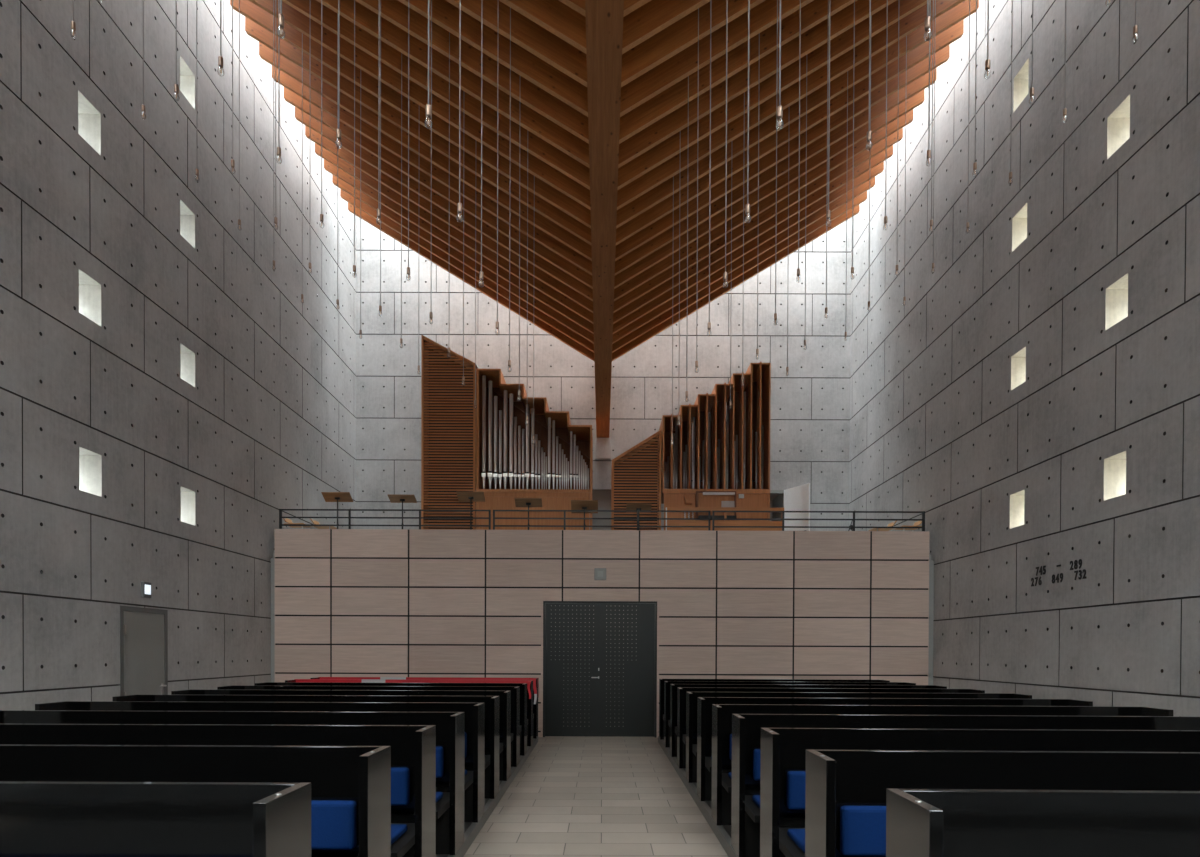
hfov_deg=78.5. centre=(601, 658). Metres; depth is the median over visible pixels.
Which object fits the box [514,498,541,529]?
music stand
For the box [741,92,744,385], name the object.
pendant lamp
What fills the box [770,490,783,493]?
trim
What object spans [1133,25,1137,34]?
socket
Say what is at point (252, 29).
rafter
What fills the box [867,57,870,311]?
pendant lamp
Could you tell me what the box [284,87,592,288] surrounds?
rafter
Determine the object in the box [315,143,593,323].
rafter
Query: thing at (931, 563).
trim
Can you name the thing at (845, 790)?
pew
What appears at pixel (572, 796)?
floor
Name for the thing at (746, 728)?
pew
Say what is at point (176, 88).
socket
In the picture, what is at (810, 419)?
wall
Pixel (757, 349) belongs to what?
pendant lamp
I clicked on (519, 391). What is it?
pendant lamp
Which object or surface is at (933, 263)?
pendant lamp
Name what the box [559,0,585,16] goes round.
rafter
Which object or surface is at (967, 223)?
pendant lamp
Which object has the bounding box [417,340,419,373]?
pendant lamp
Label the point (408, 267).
pendant lamp
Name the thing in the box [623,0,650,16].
rafter
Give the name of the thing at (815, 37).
rafter
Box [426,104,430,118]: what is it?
socket
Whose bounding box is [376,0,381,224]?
pendant lamp
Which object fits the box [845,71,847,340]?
pendant lamp
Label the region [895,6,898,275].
pendant lamp
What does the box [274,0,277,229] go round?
pendant lamp
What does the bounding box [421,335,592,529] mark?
organ case
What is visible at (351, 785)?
pew
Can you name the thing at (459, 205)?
socket
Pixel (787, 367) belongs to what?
pendant lamp
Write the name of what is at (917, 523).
chair
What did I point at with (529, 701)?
pew
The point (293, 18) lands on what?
rafter
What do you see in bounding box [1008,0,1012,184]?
pendant lamp
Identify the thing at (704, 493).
lamp
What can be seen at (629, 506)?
music stand
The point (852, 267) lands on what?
pendant lamp
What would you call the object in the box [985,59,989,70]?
socket
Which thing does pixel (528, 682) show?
barrier tape
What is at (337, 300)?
pendant lamp
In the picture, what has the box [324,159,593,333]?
rafter
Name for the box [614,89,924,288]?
rafter
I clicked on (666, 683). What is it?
pew
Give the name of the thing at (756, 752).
cushion
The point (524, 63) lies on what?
rafter
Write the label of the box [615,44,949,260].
rafter
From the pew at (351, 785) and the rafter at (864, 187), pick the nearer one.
the pew at (351, 785)
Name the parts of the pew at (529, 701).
backrest, panel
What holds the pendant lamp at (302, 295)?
hanging from the ceiling
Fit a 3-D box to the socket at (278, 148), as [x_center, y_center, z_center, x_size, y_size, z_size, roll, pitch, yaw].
[-2.632,-4.126,5.989,0.033,0.066,0.033,0,1,0]
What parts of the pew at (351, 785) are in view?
panel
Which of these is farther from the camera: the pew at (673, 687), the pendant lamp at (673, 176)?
the pendant lamp at (673, 176)
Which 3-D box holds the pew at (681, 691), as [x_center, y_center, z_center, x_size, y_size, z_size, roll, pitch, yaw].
[2.800,0.872,9.008,3.699,0.981,0.795,0,1,1]
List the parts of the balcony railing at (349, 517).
post, post, rail, rail, rail, post, post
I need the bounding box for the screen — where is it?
[665,507,783,530]
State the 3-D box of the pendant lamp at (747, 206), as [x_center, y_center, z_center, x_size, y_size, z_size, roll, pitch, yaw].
[1.017,-5.301,5.064,0.045,4.579,0.044,0,1,0]
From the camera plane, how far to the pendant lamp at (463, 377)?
9.63 m
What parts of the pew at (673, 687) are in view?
panel, backrest, panel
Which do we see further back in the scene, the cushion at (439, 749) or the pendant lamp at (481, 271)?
the pendant lamp at (481, 271)
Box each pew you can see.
[0,710,464,854]
[0,724,435,856]
[0,744,390,856]
[0,781,310,856]
[35,701,484,822]
[112,695,499,798]
[171,689,510,780]
[217,685,519,766]
[254,682,526,755]
[285,680,532,745]
[310,677,537,738]
[659,679,889,739]
[664,681,915,747]
[670,684,946,756]
[677,687,984,768]
[686,692,1031,782]
[697,697,1092,800]
[711,704,1173,825]
[731,714,1199,856]
[760,728,1199,856]
[805,750,1199,856]
[886,789,1199,856]
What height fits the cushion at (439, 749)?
0.228 m
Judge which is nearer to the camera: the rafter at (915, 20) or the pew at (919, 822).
the pew at (919, 822)
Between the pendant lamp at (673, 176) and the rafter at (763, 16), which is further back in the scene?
the pendant lamp at (673, 176)
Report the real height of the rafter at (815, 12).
4.053 m
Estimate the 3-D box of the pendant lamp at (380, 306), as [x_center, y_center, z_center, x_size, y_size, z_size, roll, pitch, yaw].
[-2.623,-6.348,8.708,0.045,4.580,0.044,0,1,0]
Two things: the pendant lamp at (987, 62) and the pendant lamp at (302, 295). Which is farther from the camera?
the pendant lamp at (302, 295)
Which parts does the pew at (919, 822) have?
panel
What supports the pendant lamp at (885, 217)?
hanging from the ceiling
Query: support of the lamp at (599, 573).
attached to the wall at (828, 605)
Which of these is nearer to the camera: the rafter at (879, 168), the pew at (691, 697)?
the pew at (691, 697)
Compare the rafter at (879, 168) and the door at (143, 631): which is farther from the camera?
the rafter at (879, 168)
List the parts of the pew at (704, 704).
panel, seat, backrest, panel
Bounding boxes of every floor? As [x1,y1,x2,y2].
[436,746,527,856]
[463,726,727,856]
[663,739,730,836]
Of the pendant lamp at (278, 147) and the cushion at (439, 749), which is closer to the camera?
the cushion at (439, 749)
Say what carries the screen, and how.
on the floor
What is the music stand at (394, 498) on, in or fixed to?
on the floor
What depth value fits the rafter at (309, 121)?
13.11 m
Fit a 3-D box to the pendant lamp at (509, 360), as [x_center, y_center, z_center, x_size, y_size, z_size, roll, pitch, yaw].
[-0.976,-5.335,7.804,0.045,4.579,0.044,0,1,0]
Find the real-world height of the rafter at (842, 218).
4.053 m
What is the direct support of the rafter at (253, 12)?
attached to the ceiling
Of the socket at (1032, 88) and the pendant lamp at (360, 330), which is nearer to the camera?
the socket at (1032, 88)
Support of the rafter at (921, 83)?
attached to the ceiling
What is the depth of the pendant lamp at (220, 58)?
5.07 m
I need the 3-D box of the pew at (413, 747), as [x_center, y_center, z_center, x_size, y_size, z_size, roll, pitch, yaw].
[-2.872,0.896,4.210,3.699,0.981,0.795,0,1,0]
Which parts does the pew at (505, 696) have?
panel, backrest, seat, panel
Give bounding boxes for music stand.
[321,492,352,528]
[388,494,416,528]
[456,491,484,529]
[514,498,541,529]
[571,500,597,529]
[626,503,651,529]
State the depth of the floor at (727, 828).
6.08 m
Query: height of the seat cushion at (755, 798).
0.044 m
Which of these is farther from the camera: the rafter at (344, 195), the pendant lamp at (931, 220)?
the rafter at (344, 195)
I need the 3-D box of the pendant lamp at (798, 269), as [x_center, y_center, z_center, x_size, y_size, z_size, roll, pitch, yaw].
[1.855,-5.820,6.886,0.045,4.580,0.044,0,1,0]
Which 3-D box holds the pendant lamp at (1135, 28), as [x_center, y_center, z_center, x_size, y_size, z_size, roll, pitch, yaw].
[4.348,-7.306,5.958,0.045,4.582,0.044,0,1,0]
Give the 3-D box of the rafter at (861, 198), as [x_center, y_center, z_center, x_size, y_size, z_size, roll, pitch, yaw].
[2.837,-8.387,15.427,5.410,4.053,0.075,0,1,0]
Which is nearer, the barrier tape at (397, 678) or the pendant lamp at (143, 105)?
the pendant lamp at (143, 105)
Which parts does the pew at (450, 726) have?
backrest, seat, panel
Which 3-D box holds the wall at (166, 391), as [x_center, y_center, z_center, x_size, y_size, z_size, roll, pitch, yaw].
[-6.156,-4.712,5.330,0.520,12.350,24.750,0,1,0]
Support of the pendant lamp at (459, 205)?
hanging from the ceiling
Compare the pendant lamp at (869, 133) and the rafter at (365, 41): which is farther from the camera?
the rafter at (365, 41)
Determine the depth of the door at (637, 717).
13.10 m
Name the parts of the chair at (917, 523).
seat, backrest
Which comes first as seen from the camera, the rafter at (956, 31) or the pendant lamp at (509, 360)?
the pendant lamp at (509, 360)
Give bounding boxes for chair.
[282,516,310,528]
[310,518,336,528]
[868,521,896,530]
[894,521,921,530]
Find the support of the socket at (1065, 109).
attached to the pendant lamp at (1064, 109)
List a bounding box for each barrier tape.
[294,679,531,698]
[320,677,538,703]
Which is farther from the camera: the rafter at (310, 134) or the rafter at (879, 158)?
the rafter at (879, 158)
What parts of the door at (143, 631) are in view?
handle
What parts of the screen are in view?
panel, rail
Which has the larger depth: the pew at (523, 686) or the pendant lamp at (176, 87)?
the pew at (523, 686)
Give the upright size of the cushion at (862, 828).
0.228 m
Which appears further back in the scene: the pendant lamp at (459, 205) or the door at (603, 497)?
the door at (603, 497)
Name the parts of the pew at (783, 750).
panel, seat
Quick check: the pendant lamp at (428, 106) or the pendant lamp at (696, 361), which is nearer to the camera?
the pendant lamp at (428, 106)
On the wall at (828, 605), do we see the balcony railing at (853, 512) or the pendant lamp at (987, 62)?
the balcony railing at (853, 512)
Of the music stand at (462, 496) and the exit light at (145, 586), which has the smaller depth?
the exit light at (145, 586)
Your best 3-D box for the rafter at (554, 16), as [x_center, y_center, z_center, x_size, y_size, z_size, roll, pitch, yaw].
[-2.773,-8.334,7.675,5.410,4.053,0.075,0,1,0]
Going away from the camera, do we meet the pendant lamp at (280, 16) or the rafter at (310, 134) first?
the pendant lamp at (280, 16)
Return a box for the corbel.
[595,438,610,459]
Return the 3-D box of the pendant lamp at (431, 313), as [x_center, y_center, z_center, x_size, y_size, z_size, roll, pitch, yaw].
[-1.810,-5.843,7.799,0.045,4.580,0.044,0,1,0]
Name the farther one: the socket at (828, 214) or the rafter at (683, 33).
the rafter at (683, 33)
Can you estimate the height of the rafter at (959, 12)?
4.053 m
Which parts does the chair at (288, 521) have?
backrest, seat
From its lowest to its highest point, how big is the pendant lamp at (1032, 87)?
4.581 m
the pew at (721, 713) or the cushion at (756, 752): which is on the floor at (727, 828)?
the pew at (721, 713)
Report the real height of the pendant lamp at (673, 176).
4.579 m
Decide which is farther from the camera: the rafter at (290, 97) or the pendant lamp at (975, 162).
the rafter at (290, 97)
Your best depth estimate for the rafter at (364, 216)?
15.85 m
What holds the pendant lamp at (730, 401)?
hanging from the ceiling
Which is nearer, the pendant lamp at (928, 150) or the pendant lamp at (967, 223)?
the pendant lamp at (928, 150)
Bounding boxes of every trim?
[271,558,274,681]
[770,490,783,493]
[928,561,933,684]
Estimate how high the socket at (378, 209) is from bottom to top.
0.066 m
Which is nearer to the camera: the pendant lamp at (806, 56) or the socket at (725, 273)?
the socket at (725, 273)
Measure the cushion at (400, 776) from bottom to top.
0.228 m
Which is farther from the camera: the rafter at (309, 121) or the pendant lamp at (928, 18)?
the rafter at (309, 121)
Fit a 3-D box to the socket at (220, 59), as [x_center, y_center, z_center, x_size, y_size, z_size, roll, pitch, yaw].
[-2.632,-4.118,5.075,0.033,0.066,0.033,0,1,0]
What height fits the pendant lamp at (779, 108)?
4.579 m
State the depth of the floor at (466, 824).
6.04 m
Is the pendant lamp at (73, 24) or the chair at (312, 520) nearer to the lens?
the pendant lamp at (73, 24)
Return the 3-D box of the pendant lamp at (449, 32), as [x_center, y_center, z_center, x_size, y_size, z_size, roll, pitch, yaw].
[-1.810,-5.852,8.713,0.045,4.580,0.044,0,1,0]
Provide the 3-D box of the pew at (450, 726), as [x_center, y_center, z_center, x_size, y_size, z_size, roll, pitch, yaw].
[-2.878,0.887,5.192,3.699,0.981,0.795,0,1,0]
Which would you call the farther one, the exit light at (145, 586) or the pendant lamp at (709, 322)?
the exit light at (145, 586)
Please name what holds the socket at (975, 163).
attached to the pendant lamp at (975, 162)
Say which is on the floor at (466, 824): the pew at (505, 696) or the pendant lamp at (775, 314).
the pew at (505, 696)
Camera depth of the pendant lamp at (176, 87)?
5.98 m
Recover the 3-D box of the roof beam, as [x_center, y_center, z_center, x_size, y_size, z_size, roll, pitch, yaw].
[0.023,-6.058,5.277,0.302,1.870,24.670,0,1,0]
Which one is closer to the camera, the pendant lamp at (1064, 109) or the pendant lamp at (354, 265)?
the pendant lamp at (1064, 109)
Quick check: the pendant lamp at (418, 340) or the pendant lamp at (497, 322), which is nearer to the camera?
the pendant lamp at (497, 322)
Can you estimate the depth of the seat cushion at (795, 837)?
4.02 m
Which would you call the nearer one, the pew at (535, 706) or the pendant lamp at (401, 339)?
the pendant lamp at (401, 339)
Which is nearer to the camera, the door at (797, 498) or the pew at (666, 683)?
the pew at (666, 683)
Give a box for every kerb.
[448,737,537,856]
[658,736,736,856]
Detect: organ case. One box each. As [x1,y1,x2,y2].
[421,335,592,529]
[611,362,770,529]
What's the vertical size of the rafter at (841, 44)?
4.053 m
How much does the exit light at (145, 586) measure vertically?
0.200 m
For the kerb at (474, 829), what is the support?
on the floor at (572, 796)
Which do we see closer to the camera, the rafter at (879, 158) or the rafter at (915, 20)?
the rafter at (915, 20)
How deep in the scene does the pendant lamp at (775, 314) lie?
7.80 m
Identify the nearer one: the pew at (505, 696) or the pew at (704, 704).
the pew at (704, 704)
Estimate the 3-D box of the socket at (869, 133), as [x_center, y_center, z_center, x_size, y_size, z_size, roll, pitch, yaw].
[1.847,-3.608,5.080,0.033,0.066,0.033,0,1,0]
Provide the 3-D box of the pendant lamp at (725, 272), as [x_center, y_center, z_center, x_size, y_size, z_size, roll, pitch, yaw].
[1.017,-5.309,5.977,0.045,4.579,0.044,0,1,0]
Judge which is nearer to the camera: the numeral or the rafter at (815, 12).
the rafter at (815, 12)
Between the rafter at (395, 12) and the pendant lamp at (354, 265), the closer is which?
the pendant lamp at (354, 265)
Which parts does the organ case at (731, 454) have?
louvre frame, case frame, console frame, panel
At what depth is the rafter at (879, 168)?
14.48 m
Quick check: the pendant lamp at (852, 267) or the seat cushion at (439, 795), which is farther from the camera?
the pendant lamp at (852, 267)
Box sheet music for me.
[721,501,734,506]
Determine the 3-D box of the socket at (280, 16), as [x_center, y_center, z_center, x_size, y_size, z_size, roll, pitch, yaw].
[-1.819,-3.614,4.167,0.033,0.066,0.033,0,1,0]
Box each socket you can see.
[71,21,75,30]
[174,84,178,93]
[218,56,223,67]
[277,147,280,156]
[278,14,283,28]
[336,128,340,139]
[377,208,380,217]
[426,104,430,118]
[457,202,461,213]
[479,271,482,279]
[724,272,727,280]
[745,204,749,214]
[777,105,782,119]
[826,210,830,219]
[867,130,871,141]
[925,16,930,30]
[927,149,930,158]
[973,162,976,170]
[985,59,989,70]
[1030,87,1033,96]
[1063,108,1066,115]
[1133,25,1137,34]
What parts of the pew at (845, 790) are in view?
panel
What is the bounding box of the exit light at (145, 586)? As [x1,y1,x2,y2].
[141,582,150,597]
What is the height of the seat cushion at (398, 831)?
0.044 m
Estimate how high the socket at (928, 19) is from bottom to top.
0.066 m
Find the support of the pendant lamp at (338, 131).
hanging from the ceiling
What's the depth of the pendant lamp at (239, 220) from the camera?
8.70 m
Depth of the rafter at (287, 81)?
12.20 m
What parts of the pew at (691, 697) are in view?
panel, seat, backrest, panel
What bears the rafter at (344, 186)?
attached to the ceiling
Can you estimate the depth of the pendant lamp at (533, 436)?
10.55 m
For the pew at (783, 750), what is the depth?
4.37 m
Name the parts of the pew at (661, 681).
panel, backrest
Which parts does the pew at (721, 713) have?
panel, seat, backrest, panel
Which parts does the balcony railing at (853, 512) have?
post, post, rail, rail, rail, post, post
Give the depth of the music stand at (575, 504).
13.72 m
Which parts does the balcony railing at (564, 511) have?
post, post, rail, rail, rail, post, post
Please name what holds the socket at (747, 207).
attached to the pendant lamp at (747, 206)
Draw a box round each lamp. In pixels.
[70,0,76,38]
[141,0,145,119]
[173,0,179,100]
[195,0,198,181]
[217,0,224,76]
[230,0,234,173]
[237,0,241,230]
[272,0,275,270]
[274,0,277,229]
[276,0,281,163]
[277,0,284,38]
[301,33,303,301]
[319,0,323,227]
[335,0,341,148]
[336,18,339,307]
[352,0,356,277]
[359,69,361,337]
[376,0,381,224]
[378,0,381,316]
[400,53,402,346]
[406,0,409,279]
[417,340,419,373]
[425,0,430,128]
[429,0,432,321]
[447,32,450,357]
[456,0,462,220]
[462,179,464,384]
[474,224,476,408]
[479,0,482,287]
[495,0,499,333]
[507,8,511,369]
[518,146,520,399]
[525,135,527,423]
[532,176,534,442]
[594,568,605,579]
[671,176,673,443]
[678,131,680,425]
[685,76,688,400]
[695,8,698,372]
[703,492,734,494]
[707,0,711,335]
[723,0,727,287]
[729,167,731,409]
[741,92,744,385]
[744,0,750,222]
[756,33,759,359]
[773,0,777,325]
[776,0,783,129]
[786,147,788,374]
[796,0,800,282]
[804,56,806,348]
[824,0,828,317]
[826,0,830,226]
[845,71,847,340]
[850,0,854,279]
[866,0,872,150]
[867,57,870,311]
[883,0,887,229]
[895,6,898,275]
[903,36,906,305]
[923,0,931,40]
[926,0,931,166]
[929,0,933,231]
[932,0,935,270]
[966,0,969,233]
[972,0,977,176]
[984,0,990,79]
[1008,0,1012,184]
[1029,0,1033,104]
[1062,0,1066,122]
[1132,0,1138,42]
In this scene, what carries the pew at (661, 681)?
on the floor at (727, 828)
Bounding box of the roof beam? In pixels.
[585,0,623,437]
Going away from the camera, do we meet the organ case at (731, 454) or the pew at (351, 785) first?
the pew at (351, 785)
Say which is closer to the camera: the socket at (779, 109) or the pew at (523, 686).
the socket at (779, 109)
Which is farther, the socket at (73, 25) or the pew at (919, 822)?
the socket at (73, 25)
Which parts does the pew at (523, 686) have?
panel, backrest, panel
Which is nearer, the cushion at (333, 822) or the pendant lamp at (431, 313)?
the cushion at (333, 822)
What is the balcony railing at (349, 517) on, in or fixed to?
on the wall at (828, 605)
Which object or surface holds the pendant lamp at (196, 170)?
hanging from the ceiling
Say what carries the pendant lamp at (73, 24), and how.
hanging from the ceiling
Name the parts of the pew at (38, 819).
panel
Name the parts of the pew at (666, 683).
panel, backrest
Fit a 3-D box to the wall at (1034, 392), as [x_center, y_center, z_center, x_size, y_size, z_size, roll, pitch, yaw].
[6.192,-4.665,5.330,0.520,12.350,24.750,0,1,0]
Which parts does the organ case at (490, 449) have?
louvre frame, case frame, panel, interior rail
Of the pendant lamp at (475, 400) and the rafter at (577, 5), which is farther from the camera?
the pendant lamp at (475, 400)
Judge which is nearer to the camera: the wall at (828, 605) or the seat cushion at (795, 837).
the seat cushion at (795, 837)
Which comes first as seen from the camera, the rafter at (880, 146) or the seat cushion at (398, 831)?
the seat cushion at (398, 831)
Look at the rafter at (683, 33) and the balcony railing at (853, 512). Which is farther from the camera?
the balcony railing at (853, 512)
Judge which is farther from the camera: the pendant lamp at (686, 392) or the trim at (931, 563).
the trim at (931, 563)
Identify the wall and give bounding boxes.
[0,0,355,709]
[274,529,929,737]
[355,216,850,530]
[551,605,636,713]
[849,0,1199,716]
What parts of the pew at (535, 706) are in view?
panel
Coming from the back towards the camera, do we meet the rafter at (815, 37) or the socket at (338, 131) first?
the rafter at (815, 37)
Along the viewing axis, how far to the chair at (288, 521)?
13.49 m
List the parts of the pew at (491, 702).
panel, backrest, seat, panel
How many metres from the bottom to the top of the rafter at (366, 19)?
4.053 m
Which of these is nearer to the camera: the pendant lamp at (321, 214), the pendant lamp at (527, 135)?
the pendant lamp at (321, 214)
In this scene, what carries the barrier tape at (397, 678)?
attached to the pew at (535, 706)
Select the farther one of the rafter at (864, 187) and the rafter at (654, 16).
the rafter at (864, 187)
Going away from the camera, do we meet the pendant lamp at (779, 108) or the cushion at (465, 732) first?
the pendant lamp at (779, 108)
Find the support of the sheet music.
on the organ case at (731, 454)
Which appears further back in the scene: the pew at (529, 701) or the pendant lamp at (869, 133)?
the pew at (529, 701)
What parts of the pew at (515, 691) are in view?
panel, backrest, panel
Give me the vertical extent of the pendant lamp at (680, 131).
4.579 m
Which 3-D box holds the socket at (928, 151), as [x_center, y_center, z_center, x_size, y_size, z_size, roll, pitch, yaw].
[2.663,-4.106,5.989,0.033,0.066,0.033,0,1,0]
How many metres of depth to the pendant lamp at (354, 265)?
7.80 m
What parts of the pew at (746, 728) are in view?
panel, seat, backrest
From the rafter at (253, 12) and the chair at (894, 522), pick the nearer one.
the rafter at (253, 12)
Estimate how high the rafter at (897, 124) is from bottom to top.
4.053 m
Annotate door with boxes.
[118,606,167,695]
[543,601,656,737]
[592,490,610,529]
[784,483,809,530]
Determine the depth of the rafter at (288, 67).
11.75 m
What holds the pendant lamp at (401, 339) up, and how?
hanging from the ceiling
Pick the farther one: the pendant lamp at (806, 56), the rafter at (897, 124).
the rafter at (897, 124)
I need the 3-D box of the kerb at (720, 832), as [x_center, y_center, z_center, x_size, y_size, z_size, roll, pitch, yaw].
[0.972,1.438,5.624,0.050,0.100,13.620,0,1,0]
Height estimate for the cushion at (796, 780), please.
0.228 m
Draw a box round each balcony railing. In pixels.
[279,509,490,529]
[493,510,709,530]
[712,511,924,530]
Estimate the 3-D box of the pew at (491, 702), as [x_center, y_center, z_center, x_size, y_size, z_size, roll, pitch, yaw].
[-2.891,0.868,7.156,3.699,0.981,0.795,0,1,0]
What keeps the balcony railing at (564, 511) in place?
on the wall at (828, 605)
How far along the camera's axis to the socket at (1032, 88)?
5.97 m
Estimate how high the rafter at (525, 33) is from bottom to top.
4.053 m
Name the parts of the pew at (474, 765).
panel, backrest, seat, panel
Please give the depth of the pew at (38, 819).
2.51 m
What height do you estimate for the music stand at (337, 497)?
1.166 m
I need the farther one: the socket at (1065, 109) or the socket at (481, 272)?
the socket at (1065, 109)
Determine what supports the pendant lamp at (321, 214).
hanging from the ceiling
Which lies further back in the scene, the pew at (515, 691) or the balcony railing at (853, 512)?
the balcony railing at (853, 512)
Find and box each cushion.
[311,800,356,849]
[391,767,409,805]
[391,824,406,844]
[436,746,443,777]
[436,792,442,802]
[465,732,466,757]
[729,734,731,759]
[752,795,759,807]
[753,749,760,780]
[787,771,805,809]
[787,829,804,852]
[840,806,885,855]
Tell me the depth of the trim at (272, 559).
13.11 m
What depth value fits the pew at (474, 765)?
6.44 m
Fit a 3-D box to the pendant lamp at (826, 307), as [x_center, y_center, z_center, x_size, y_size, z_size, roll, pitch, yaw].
[2.672,-6.327,8.708,0.045,4.580,0.044,0,1,0]
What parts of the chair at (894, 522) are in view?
seat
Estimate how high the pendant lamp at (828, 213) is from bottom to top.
4.580 m
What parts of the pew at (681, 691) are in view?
panel, backrest, panel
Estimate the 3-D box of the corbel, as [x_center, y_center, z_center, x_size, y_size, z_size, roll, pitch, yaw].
[0.019,-4.990,17.544,0.380,0.499,0.163,0,1,0]
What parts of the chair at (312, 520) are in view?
seat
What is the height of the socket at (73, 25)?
0.066 m
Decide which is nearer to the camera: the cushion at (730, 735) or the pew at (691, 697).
the cushion at (730, 735)
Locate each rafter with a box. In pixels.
[230,0,590,227]
[245,17,591,245]
[249,0,590,209]
[259,42,591,260]
[272,65,591,274]
[282,0,589,189]
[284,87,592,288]
[295,107,592,300]
[305,125,592,312]
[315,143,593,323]
[316,0,588,167]
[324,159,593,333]
[332,174,593,343]
[340,189,593,352]
[348,202,594,361]
[355,0,588,143]
[398,0,587,116]
[446,0,586,86]
[499,0,586,53]
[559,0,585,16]
[612,177,874,343]
[612,191,866,352]
[612,204,859,360]
[613,128,902,312]
[613,145,892,323]
[613,161,883,333]
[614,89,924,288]
[614,109,912,300]
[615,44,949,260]
[615,68,936,274]
[616,0,978,228]
[616,19,963,244]
[617,0,964,209]
[618,0,895,167]
[618,0,931,189]
[619,0,856,143]
[620,0,813,116]
[621,0,764,86]
[622,0,709,53]
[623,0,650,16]
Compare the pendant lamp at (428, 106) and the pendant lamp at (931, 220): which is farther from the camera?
the pendant lamp at (931, 220)
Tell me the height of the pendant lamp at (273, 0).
4.582 m
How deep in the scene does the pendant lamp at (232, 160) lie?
6.88 m
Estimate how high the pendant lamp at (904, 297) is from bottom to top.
4.582 m
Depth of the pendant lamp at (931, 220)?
7.80 m

